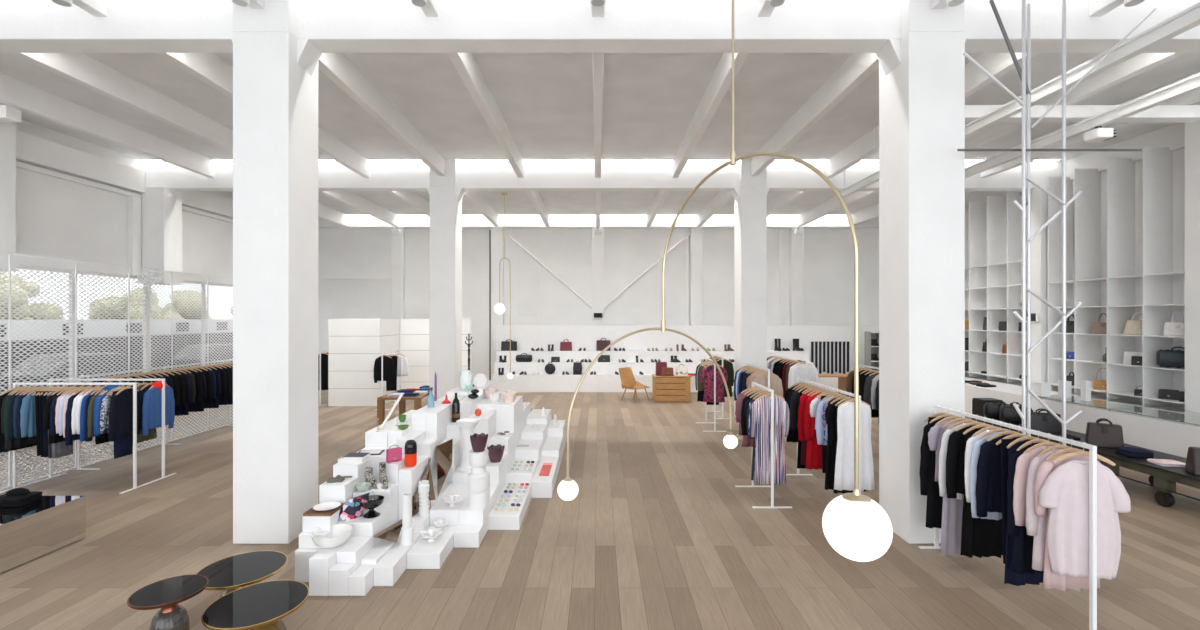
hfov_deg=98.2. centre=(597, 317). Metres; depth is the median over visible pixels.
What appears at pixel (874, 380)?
shirt
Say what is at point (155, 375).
jacket
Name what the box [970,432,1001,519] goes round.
shirt
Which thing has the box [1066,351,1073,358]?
shoulder bag
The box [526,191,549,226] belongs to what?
ceiling beam
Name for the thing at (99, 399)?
hooded jacket
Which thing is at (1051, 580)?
dress
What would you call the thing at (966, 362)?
shoulder bag
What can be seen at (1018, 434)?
clothes hanger
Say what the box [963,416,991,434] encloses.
clothes hanger
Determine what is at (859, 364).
clothes rack
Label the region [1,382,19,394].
clothes hanger
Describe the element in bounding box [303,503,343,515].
serving board
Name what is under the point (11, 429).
jacket
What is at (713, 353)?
clothes rack
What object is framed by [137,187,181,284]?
wall
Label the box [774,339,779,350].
boot
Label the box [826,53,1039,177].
ceiling beam
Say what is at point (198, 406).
coat
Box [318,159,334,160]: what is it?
recessed light
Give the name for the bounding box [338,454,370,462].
book
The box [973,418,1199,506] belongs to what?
cart
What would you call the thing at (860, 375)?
jacket
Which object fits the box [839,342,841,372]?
belt
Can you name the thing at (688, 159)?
recessed light
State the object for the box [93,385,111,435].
hooded jacket
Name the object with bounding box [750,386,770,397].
clothes hanger
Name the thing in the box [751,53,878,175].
ceiling beam
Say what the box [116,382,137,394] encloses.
clothes hanger
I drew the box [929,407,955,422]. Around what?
clothes hanger
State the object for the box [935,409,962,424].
clothes hanger
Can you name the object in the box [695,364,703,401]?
coat
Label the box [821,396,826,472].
trousers
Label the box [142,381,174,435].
shirt
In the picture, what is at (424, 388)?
folded garment
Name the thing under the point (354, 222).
ceiling beam
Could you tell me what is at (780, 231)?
trim strip
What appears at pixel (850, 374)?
jacket
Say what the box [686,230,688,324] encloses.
trim strip
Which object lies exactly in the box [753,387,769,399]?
clothes hanger
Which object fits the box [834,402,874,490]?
dress
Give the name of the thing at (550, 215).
recessed light
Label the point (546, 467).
acrylic tray
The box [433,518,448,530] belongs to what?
dish
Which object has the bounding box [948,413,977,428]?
clothes hanger
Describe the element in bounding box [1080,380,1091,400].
display riser
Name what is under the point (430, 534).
dish
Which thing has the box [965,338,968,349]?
shoulder bag
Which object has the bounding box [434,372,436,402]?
taper candle
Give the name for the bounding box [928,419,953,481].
blouse
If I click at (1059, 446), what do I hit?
clothes hanger
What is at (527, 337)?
display
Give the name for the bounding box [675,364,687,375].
handbag
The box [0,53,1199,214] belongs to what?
ceiling
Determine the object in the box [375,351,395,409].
clothes rack
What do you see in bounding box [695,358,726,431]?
clothes rack
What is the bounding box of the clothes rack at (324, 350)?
[319,350,327,404]
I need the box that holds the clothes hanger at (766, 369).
[756,369,778,376]
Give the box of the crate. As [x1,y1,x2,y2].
[972,398,1002,420]
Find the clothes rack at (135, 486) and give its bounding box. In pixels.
[0,379,176,493]
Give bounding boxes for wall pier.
[391,227,404,350]
[491,227,503,379]
[592,227,603,324]
[690,227,702,324]
[790,227,803,324]
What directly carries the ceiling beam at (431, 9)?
attached to the ceiling
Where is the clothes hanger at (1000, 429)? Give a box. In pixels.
[979,421,1010,438]
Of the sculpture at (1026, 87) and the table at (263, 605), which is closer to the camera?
the table at (263, 605)
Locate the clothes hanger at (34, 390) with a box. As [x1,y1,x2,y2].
[27,382,43,394]
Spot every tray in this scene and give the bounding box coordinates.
[492,433,511,437]
[539,463,552,475]
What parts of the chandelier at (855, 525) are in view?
lamp globe, lamp globe, rod, lamp globe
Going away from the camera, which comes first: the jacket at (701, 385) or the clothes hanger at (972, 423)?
the clothes hanger at (972, 423)
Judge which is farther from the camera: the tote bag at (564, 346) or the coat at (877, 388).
the tote bag at (564, 346)
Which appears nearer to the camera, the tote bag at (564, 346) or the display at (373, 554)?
the display at (373, 554)
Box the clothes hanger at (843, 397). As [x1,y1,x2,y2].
[830,396,851,403]
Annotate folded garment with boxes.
[0,488,42,506]
[388,393,404,396]
[397,389,412,393]
[403,393,419,396]
[413,391,427,393]
[419,387,429,391]
[965,380,981,382]
[969,382,988,384]
[976,384,995,386]
[1052,434,1080,440]
[1115,447,1153,458]
[1147,459,1185,466]
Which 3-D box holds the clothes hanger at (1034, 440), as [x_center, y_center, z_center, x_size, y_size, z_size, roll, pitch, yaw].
[3.970,1.106,4.691,0.443,0.189,0.028,0,0,-8]
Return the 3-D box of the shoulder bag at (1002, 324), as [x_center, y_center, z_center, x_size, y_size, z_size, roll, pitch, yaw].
[11.854,0.235,14.995,0.213,0.270,0.459,0,0,-37]
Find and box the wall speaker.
[594,313,601,317]
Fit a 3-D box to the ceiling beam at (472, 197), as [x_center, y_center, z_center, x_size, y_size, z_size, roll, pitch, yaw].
[-4.060,-3.915,17.520,0.156,0.450,6.960,0,0,0]
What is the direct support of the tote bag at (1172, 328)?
on the wall shelving at (1120, 282)
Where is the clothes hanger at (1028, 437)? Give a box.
[1007,428,1037,448]
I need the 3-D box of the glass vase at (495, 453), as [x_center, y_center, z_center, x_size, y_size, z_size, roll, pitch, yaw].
[-1.500,1.989,7.616,0.261,0.222,0.254,0,0,0]
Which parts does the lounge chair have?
backrest, armrest, seat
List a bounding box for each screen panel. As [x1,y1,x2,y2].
[0,251,10,490]
[11,253,76,487]
[77,260,129,466]
[130,266,172,450]
[173,271,207,440]
[208,275,232,430]
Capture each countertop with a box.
[652,374,690,377]
[965,377,1199,457]
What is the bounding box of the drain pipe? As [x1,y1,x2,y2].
[489,230,490,379]
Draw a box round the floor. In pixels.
[0,390,1199,629]
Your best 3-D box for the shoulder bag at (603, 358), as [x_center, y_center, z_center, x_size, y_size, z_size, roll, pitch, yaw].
[0.224,1.520,19.462,0.459,0.260,0.173,0,0,0]
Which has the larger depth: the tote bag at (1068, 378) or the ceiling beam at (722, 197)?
the ceiling beam at (722, 197)
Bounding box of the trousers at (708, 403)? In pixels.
[705,365,718,404]
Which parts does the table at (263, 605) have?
glass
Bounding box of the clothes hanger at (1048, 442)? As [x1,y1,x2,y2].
[1024,433,1058,453]
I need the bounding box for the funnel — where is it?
[441,395,450,403]
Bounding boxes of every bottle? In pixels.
[427,387,433,407]
[452,393,459,421]
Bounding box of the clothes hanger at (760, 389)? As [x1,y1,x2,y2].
[747,384,768,395]
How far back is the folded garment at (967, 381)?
14.76 m
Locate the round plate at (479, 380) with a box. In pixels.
[473,373,486,386]
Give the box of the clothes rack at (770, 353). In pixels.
[770,353,806,382]
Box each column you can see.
[231,0,321,543]
[427,159,464,399]
[731,159,769,416]
[876,0,965,543]
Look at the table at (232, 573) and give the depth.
4.84 m
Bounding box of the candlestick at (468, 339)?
[465,334,473,386]
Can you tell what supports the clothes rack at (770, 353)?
on the floor
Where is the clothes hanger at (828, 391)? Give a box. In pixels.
[815,386,831,397]
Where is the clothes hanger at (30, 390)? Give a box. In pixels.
[23,382,39,394]
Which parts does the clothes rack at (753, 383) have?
rail, post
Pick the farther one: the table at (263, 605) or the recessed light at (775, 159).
the recessed light at (775, 159)
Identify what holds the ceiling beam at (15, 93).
attached to the ceiling
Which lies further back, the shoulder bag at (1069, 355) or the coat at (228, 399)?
the shoulder bag at (1069, 355)
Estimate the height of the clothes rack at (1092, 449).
1.677 m
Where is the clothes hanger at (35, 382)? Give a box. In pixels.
[20,382,35,394]
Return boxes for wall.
[0,102,15,271]
[16,119,232,284]
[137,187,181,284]
[318,229,878,379]
[328,319,399,405]
[400,319,471,397]
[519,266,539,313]
[965,123,1184,409]
[1031,186,1057,391]
[1185,102,1199,411]
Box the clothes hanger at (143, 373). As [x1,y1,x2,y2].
[140,369,156,377]
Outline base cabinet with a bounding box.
[652,374,690,401]
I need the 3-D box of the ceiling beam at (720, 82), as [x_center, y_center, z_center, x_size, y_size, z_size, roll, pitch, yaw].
[2.030,-3.915,10.207,0.156,0.450,6.985,0,0,0]
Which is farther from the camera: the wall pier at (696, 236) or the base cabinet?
the wall pier at (696, 236)
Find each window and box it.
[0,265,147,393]
[148,280,232,371]
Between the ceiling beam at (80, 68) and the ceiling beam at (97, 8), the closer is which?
the ceiling beam at (97, 8)
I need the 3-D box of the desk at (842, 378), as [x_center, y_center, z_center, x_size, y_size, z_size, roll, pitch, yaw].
[7.900,2.280,17.000,2.000,0.840,0.700,0,0,0]
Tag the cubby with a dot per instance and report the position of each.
(869, 349)
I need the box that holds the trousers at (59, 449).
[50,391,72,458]
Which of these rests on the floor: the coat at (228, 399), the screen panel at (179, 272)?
the screen panel at (179, 272)
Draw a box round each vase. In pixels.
[401,493,412,544]
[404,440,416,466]
[418,480,429,515]
[459,370,472,389]
[468,449,489,509]
[470,433,487,451]
[484,388,498,398]
[487,444,504,462]
[489,392,500,401]
[502,391,516,402]
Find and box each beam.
[0,0,1199,52]
[0,73,215,177]
[0,105,20,122]
[11,53,232,152]
[16,130,144,192]
[72,0,106,16]
[143,161,1061,190]
[156,53,369,177]
[180,191,232,218]
[249,0,264,8]
[318,53,444,175]
[318,191,398,226]
[318,203,347,226]
[318,216,878,228]
[387,191,429,216]
[421,0,438,16]
[447,53,523,177]
[463,191,498,226]
[505,232,690,308]
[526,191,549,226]
[591,5,604,16]
[592,53,603,177]
[595,191,600,226]
[646,191,669,226]
[672,53,748,177]
[697,191,732,226]
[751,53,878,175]
[757,0,774,16]
[767,191,808,215]
[797,191,878,226]
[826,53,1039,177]
[839,2,1199,197]
[848,203,878,226]
[931,0,946,8]
[965,53,1184,151]
[965,105,1199,122]
[980,71,1199,177]
[1089,0,1123,16]
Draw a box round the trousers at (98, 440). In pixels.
[95,386,108,444]
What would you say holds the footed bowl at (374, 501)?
on the display at (373, 554)
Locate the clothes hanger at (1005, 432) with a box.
[987,423,1017,441]
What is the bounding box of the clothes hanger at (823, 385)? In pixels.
[810,385,827,395]
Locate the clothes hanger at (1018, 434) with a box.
[996,425,1027,444]
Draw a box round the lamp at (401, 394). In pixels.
[378,393,402,429]
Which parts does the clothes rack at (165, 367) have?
post, rail, post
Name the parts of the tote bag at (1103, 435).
handle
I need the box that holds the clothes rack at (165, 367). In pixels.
[76,359,232,469]
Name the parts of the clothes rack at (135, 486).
post, post, rail, rail, post, post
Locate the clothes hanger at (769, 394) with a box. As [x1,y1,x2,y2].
[755,388,784,400]
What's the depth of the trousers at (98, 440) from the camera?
8.70 m
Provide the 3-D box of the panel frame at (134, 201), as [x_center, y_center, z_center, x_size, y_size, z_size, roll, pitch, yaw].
[-11.930,-2.150,11.818,0.140,2.100,3.435,0,0,0]
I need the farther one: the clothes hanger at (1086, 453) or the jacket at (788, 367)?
the jacket at (788, 367)
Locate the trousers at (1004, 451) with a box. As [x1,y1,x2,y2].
[1000,439,1015,563]
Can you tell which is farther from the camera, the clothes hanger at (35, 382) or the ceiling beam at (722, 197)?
the ceiling beam at (722, 197)
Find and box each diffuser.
[370,160,421,160]
[456,160,507,160]
[525,160,593,160]
[602,160,670,160]
[688,160,739,160]
[774,160,825,160]
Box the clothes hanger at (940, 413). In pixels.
[924,406,947,421]
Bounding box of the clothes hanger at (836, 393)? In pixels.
[822,388,841,400]
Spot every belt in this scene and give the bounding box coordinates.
[811,342,813,365]
[815,342,817,371]
[819,342,821,373]
[823,342,825,371]
[827,342,829,372]
[831,342,833,373]
[835,342,837,371]
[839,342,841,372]
[843,342,844,373]
[847,342,848,371]
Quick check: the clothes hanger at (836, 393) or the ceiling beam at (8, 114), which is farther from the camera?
the ceiling beam at (8, 114)
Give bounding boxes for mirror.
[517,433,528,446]
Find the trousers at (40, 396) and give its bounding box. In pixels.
[39,391,43,456]
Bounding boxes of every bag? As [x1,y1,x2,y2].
[501,339,516,350]
[516,353,531,361]
[545,362,554,373]
[551,357,559,361]
[560,339,571,350]
[596,338,610,350]
[598,355,609,361]
[655,362,666,375]
[660,367,673,375]
[965,320,968,329]
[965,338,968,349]
[965,361,968,370]
[982,339,986,351]
[983,317,986,329]
[983,400,1009,419]
[999,321,1006,330]
[999,402,1033,424]
[1002,342,1006,353]
[1018,322,1026,330]
[1026,408,1061,433]
[1066,314,1073,332]
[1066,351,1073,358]
[1066,372,1073,385]
[1085,418,1123,448]
[1091,313,1106,333]
[1093,368,1106,389]
[1123,313,1141,334]
[1123,344,1141,363]
[1131,356,1141,365]
[1134,386,1141,395]
[1156,347,1184,367]
[1158,389,1179,399]
[1163,312,1184,335]
[1179,391,1184,401]
[1185,447,1199,475]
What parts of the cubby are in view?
panel, panel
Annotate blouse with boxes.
[745,394,757,438]
[810,394,823,429]
[825,399,841,445]
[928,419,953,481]
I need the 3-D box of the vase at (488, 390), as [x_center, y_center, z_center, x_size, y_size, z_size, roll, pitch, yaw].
[-1.930,1.369,9.396,0.261,0.182,0.254,0,0,0]
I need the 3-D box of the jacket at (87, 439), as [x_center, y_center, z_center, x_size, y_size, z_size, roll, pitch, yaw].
[-7.834,1.500,8.228,0.130,0.780,0.628,0,0,-5]
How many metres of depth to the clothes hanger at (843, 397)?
7.23 m
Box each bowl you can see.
[311,524,351,548]
[355,482,370,491]
[359,495,383,518]
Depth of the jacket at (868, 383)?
10.66 m
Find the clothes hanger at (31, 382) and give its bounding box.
[16,382,31,394]
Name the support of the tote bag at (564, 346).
on the display at (527, 337)
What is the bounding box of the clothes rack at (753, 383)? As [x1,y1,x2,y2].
[735,382,791,507]
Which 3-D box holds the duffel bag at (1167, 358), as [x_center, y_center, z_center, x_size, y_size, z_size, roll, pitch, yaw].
[11.860,0.805,10.620,0.340,0.440,0.620,0,0,-43]
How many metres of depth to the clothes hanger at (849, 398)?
7.09 m
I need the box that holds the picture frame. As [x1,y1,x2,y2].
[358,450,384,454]
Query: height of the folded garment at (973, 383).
0.050 m
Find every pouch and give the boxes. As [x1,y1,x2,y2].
[326,475,351,482]
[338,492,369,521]
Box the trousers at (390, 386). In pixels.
[386,356,397,390]
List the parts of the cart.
leg, tie rod, leg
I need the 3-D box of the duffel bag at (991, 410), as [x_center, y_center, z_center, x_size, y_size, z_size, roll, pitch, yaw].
[8.420,1.932,10.900,0.520,0.417,0.320,0,0,29]
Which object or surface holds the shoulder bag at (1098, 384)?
on the wall shelving at (1120, 282)
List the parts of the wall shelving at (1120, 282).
shelf, shelf, shelf, shelf, shelf, rail, panel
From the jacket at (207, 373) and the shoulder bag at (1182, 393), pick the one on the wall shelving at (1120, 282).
the shoulder bag at (1182, 393)
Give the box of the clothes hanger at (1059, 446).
[1037,436,1070,456]
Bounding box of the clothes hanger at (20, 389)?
[11,382,27,394]
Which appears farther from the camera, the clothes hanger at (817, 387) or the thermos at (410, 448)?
the clothes hanger at (817, 387)
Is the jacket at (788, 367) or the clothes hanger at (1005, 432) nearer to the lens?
the clothes hanger at (1005, 432)
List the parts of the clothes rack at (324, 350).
post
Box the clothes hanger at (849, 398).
[835,392,853,405]
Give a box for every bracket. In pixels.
[391,227,400,234]
[594,227,601,234]
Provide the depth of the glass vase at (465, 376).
9.21 m
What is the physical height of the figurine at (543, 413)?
0.160 m
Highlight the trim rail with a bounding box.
[965,73,1199,177]
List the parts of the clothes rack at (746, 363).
rail, post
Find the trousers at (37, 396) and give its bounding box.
[35,391,40,455]
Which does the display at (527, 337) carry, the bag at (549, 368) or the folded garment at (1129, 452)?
the bag at (549, 368)
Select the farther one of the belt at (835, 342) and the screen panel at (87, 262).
the belt at (835, 342)
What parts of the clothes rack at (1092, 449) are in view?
post, rail, post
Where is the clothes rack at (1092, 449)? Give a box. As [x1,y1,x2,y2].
[918,405,1096,629]
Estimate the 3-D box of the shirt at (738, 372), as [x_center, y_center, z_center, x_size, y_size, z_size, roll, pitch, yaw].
[3.416,1.475,11.757,0.613,0.731,0.110,0,0,2]
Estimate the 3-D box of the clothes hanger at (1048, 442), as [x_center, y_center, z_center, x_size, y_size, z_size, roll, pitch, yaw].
[3.970,1.106,4.581,0.443,0.189,0.028,0,0,0]
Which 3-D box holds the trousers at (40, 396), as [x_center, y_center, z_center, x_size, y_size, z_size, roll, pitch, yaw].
[-8.664,1.654,8.230,0.080,1.029,0.348,0,0,-1]
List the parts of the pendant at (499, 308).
lamp globe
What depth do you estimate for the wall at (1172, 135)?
11.86 m
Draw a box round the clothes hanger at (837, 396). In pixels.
[826,389,844,402]
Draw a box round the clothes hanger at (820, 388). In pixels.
[808,388,825,395]
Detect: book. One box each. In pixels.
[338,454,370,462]
[343,453,369,458]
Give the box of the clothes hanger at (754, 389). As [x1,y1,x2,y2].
[744,383,759,394]
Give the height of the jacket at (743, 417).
0.668 m
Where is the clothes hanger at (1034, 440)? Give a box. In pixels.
[1017,430,1047,450]
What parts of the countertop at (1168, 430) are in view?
glass, glass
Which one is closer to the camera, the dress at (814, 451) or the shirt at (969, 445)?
the shirt at (969, 445)
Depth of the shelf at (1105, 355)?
12.11 m
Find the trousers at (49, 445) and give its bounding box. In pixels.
[47,391,51,458]
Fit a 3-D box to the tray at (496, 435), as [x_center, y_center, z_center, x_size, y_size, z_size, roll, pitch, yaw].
[-1.550,1.894,8.400,0.260,0.012,0.320,0,0,0]
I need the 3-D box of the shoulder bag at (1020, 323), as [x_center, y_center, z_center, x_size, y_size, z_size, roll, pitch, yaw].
[11.854,0.245,14.295,0.213,0.250,0.439,0,0,-37]
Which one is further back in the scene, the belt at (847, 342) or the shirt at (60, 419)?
the belt at (847, 342)
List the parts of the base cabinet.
drawer, drawer, drawer, drawer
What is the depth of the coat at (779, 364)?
13.80 m
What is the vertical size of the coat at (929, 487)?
1.253 m
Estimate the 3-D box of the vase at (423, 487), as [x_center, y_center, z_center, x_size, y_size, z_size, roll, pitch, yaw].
[-2.130,2.200,6.360,0.132,0.400,0.132,0,0,0]
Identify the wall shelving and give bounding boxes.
[965,191,1026,382]
[1048,143,1184,405]
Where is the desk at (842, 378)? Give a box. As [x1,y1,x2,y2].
[818,374,847,395]
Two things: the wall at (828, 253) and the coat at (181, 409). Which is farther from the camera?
the wall at (828, 253)
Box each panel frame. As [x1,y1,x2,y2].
[16,161,141,275]
[182,206,232,223]
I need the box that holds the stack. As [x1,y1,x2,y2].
[468,389,478,398]
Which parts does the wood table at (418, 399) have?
leg, leg, leg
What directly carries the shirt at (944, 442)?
hanging from the clothes hanger at (964, 421)
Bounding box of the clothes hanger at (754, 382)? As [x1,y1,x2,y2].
[741,382,761,392]
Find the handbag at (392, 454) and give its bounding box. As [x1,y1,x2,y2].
[386,445,401,462]
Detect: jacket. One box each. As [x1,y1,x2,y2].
[4,389,22,439]
[9,389,26,437]
[13,393,23,437]
[16,392,29,439]
[50,389,67,435]
[65,389,104,445]
[80,390,94,441]
[85,391,107,441]
[87,391,106,437]
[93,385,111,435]
[95,385,122,433]
[108,388,141,441]
[129,376,147,382]
[139,385,150,428]
[151,374,167,384]
[163,372,179,405]
[171,372,185,404]
[181,370,195,402]
[186,369,202,400]
[197,368,211,398]
[204,367,215,397]
[212,366,226,395]
[219,366,230,394]
[374,356,394,382]
[698,366,723,390]
[734,370,739,400]
[737,371,742,395]
[741,392,756,434]
[742,373,747,390]
[753,374,782,397]
[768,358,776,371]
[779,361,788,386]
[785,362,797,389]
[788,386,799,427]
[790,387,802,429]
[798,390,813,440]
[804,392,821,440]
[846,369,859,396]
[852,370,864,397]
[859,371,868,394]
[863,373,878,405]
[946,425,984,498]
[975,434,1020,516]
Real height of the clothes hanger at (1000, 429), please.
0.189 m
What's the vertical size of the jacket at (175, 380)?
0.717 m
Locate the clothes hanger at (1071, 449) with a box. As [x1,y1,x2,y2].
[1046,439,1082,460]
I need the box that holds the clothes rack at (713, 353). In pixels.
[707,353,728,418]
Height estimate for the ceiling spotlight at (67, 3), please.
0.114 m
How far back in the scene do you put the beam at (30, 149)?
11.75 m
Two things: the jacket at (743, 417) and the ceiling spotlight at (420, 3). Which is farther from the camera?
the jacket at (743, 417)
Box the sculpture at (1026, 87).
[957,0,1155,444]
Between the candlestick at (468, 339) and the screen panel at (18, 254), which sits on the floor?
the screen panel at (18, 254)
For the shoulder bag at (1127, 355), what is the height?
0.456 m
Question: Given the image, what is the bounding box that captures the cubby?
[865,332,878,370]
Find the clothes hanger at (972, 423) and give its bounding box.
[955,414,983,430]
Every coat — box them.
[0,390,36,452]
[1,393,36,449]
[43,390,64,443]
[137,384,156,442]
[157,373,173,392]
[175,371,190,415]
[188,369,206,411]
[203,367,220,407]
[218,365,232,404]
[318,354,328,389]
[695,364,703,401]
[716,360,733,396]
[735,389,750,434]
[739,370,746,393]
[744,371,754,389]
[773,359,784,374]
[777,360,785,397]
[782,362,791,397]
[784,385,797,441]
[860,372,878,417]
[876,380,878,422]
[919,417,945,528]
[1007,442,1043,573]
[1026,449,1061,570]
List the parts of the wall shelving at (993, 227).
shelf, shelf, shelf, shelf, shelf, shelf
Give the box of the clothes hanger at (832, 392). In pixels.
[817,387,838,399]
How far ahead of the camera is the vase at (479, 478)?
6.39 m
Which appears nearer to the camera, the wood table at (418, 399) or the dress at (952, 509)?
the dress at (952, 509)
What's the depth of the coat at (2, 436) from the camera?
8.01 m
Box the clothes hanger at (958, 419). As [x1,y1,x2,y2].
[943,412,969,427]
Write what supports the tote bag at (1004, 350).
on the wall shelving at (993, 227)
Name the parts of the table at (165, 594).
glass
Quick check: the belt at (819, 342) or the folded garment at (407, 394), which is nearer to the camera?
the folded garment at (407, 394)
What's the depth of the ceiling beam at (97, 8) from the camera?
6.24 m
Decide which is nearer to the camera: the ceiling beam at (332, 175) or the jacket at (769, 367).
the ceiling beam at (332, 175)
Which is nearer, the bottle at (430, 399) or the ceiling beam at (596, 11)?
the ceiling beam at (596, 11)
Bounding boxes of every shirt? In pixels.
[20,389,38,436]
[55,391,68,432]
[58,392,70,435]
[62,391,76,437]
[71,389,87,433]
[76,389,91,433]
[100,392,111,433]
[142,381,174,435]
[396,355,408,375]
[736,369,742,396]
[771,359,778,372]
[788,363,799,387]
[791,364,818,386]
[816,396,833,444]
[871,376,878,409]
[939,423,966,499]
[964,429,992,502]
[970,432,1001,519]
[1013,445,1050,526]
[1038,460,1130,579]
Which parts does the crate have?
crate lid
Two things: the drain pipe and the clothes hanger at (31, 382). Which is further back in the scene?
the drain pipe
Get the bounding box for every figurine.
[541,407,546,415]
[551,414,557,424]
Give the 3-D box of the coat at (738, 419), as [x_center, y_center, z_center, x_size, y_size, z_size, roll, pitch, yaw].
[2.477,1.479,8.228,0.629,0.737,0.130,0,0,1]
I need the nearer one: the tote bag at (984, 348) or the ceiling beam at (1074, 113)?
the ceiling beam at (1074, 113)
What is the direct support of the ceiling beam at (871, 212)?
attached to the ceiling
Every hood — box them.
[5,488,29,496]
[106,385,122,391]
[151,381,166,389]
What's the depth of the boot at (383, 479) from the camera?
6.16 m
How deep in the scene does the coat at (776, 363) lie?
14.08 m
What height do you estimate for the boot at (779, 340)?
0.460 m
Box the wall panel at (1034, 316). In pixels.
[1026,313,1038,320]
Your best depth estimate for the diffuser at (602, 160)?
13.63 m
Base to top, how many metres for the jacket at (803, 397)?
0.810 m
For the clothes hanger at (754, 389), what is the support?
hanging from the clothes rack at (753, 383)
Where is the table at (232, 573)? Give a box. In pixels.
[196,550,287,598]
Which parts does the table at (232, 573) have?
glass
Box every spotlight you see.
[51,0,71,6]
[231,0,248,6]
[411,0,426,6]
[590,0,605,6]
[769,0,784,6]
[947,0,964,6]
[1084,126,1116,141]
[1124,0,1144,6]
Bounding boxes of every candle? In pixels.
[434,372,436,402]
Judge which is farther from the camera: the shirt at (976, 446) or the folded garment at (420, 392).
the folded garment at (420, 392)
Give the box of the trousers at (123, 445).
[112,390,132,458]
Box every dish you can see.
[313,501,340,510]
[397,425,408,429]
[398,414,405,421]
[419,528,443,541]
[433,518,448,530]
[441,495,462,506]
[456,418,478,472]
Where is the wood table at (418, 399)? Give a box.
[377,389,428,425]
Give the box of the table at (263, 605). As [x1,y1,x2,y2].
[201,580,308,629]
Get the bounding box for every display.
[295,380,566,595]
[492,325,878,391]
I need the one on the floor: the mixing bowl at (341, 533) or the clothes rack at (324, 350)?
the clothes rack at (324, 350)
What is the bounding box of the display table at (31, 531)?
[0,496,85,573]
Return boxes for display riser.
[1034,382,1050,395]
[1058,381,1071,397]
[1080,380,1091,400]
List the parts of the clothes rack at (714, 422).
post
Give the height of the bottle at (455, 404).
0.447 m
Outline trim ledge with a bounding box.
[322,277,390,278]
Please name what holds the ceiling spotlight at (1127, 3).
attached to the ceiling beam at (1097, 8)
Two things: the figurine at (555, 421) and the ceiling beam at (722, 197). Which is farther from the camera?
the ceiling beam at (722, 197)
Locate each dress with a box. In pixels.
[700,365,727,402]
[738,391,752,446]
[747,395,761,480]
[749,396,789,484]
[797,388,806,468]
[801,389,809,464]
[806,391,821,469]
[825,398,836,489]
[833,401,865,493]
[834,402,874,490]
[940,421,962,555]
[960,428,1002,557]
[1004,440,1043,585]
[1034,452,1100,591]
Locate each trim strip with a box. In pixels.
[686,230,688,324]
[779,230,782,324]
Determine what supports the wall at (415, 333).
on the floor
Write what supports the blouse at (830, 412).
hanging from the clothes hanger at (843, 397)
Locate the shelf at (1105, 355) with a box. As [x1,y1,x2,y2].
[1093,347,1106,362]
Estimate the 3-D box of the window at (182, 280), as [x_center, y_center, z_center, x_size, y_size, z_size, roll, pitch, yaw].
[-12.140,0.625,16.000,0.080,3.450,3.960,0,0,0]
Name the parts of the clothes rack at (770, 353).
rail, post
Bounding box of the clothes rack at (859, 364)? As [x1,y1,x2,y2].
[859,364,878,368]
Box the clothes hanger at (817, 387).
[804,383,822,393]
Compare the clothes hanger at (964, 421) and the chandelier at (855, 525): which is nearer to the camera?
the chandelier at (855, 525)
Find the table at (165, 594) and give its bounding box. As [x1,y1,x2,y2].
[127,574,208,629]
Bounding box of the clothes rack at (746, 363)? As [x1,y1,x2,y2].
[737,362,769,434]
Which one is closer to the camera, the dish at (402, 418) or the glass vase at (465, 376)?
the dish at (402, 418)
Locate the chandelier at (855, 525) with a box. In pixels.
[557,0,892,561]
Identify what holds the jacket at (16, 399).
hanging from the clothes hanger at (35, 382)
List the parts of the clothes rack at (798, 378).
post, rail, post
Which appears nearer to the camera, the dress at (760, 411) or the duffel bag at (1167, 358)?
the dress at (760, 411)
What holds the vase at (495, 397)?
on the display at (373, 554)
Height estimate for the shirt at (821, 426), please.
0.719 m
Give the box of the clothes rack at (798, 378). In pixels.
[786,377,860,493]
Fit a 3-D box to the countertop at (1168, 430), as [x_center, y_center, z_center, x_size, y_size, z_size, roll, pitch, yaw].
[10.795,2.248,11.500,1.390,0.905,14.000,0,0,0]
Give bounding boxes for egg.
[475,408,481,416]
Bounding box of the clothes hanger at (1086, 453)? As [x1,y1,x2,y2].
[1053,442,1115,465]
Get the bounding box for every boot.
[364,467,378,487]
[379,462,387,488]
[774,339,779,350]
[778,339,781,350]
[793,339,800,350]
[796,339,802,350]
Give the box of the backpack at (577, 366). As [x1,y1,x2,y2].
[573,361,581,374]
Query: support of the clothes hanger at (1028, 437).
hanging from the clothes rack at (1092, 449)
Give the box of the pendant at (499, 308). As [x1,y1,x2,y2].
[494,192,512,378]
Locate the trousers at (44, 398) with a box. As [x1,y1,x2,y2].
[42,391,47,457]
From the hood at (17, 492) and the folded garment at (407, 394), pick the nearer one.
the hood at (17, 492)
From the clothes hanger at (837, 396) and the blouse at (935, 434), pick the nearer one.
the blouse at (935, 434)
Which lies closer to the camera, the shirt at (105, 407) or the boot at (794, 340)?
the shirt at (105, 407)
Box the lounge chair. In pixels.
[619,367,649,402]
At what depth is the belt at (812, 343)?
20.06 m
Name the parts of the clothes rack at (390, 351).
post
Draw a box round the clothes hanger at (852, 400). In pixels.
[838,399,870,406]
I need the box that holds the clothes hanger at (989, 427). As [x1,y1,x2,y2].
[972,419,999,436]
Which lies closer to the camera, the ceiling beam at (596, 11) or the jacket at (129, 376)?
the ceiling beam at (596, 11)
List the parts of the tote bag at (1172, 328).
handle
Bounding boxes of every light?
[139,159,161,160]
[212,159,232,160]
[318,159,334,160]
[367,159,421,160]
[445,159,507,160]
[499,215,539,215]
[523,159,594,160]
[550,215,595,215]
[600,215,645,215]
[601,159,672,160]
[656,215,696,215]
[688,159,739,160]
[774,159,828,160]
[794,227,802,234]
[861,159,878,160]
[965,159,983,160]
[1034,159,1061,160]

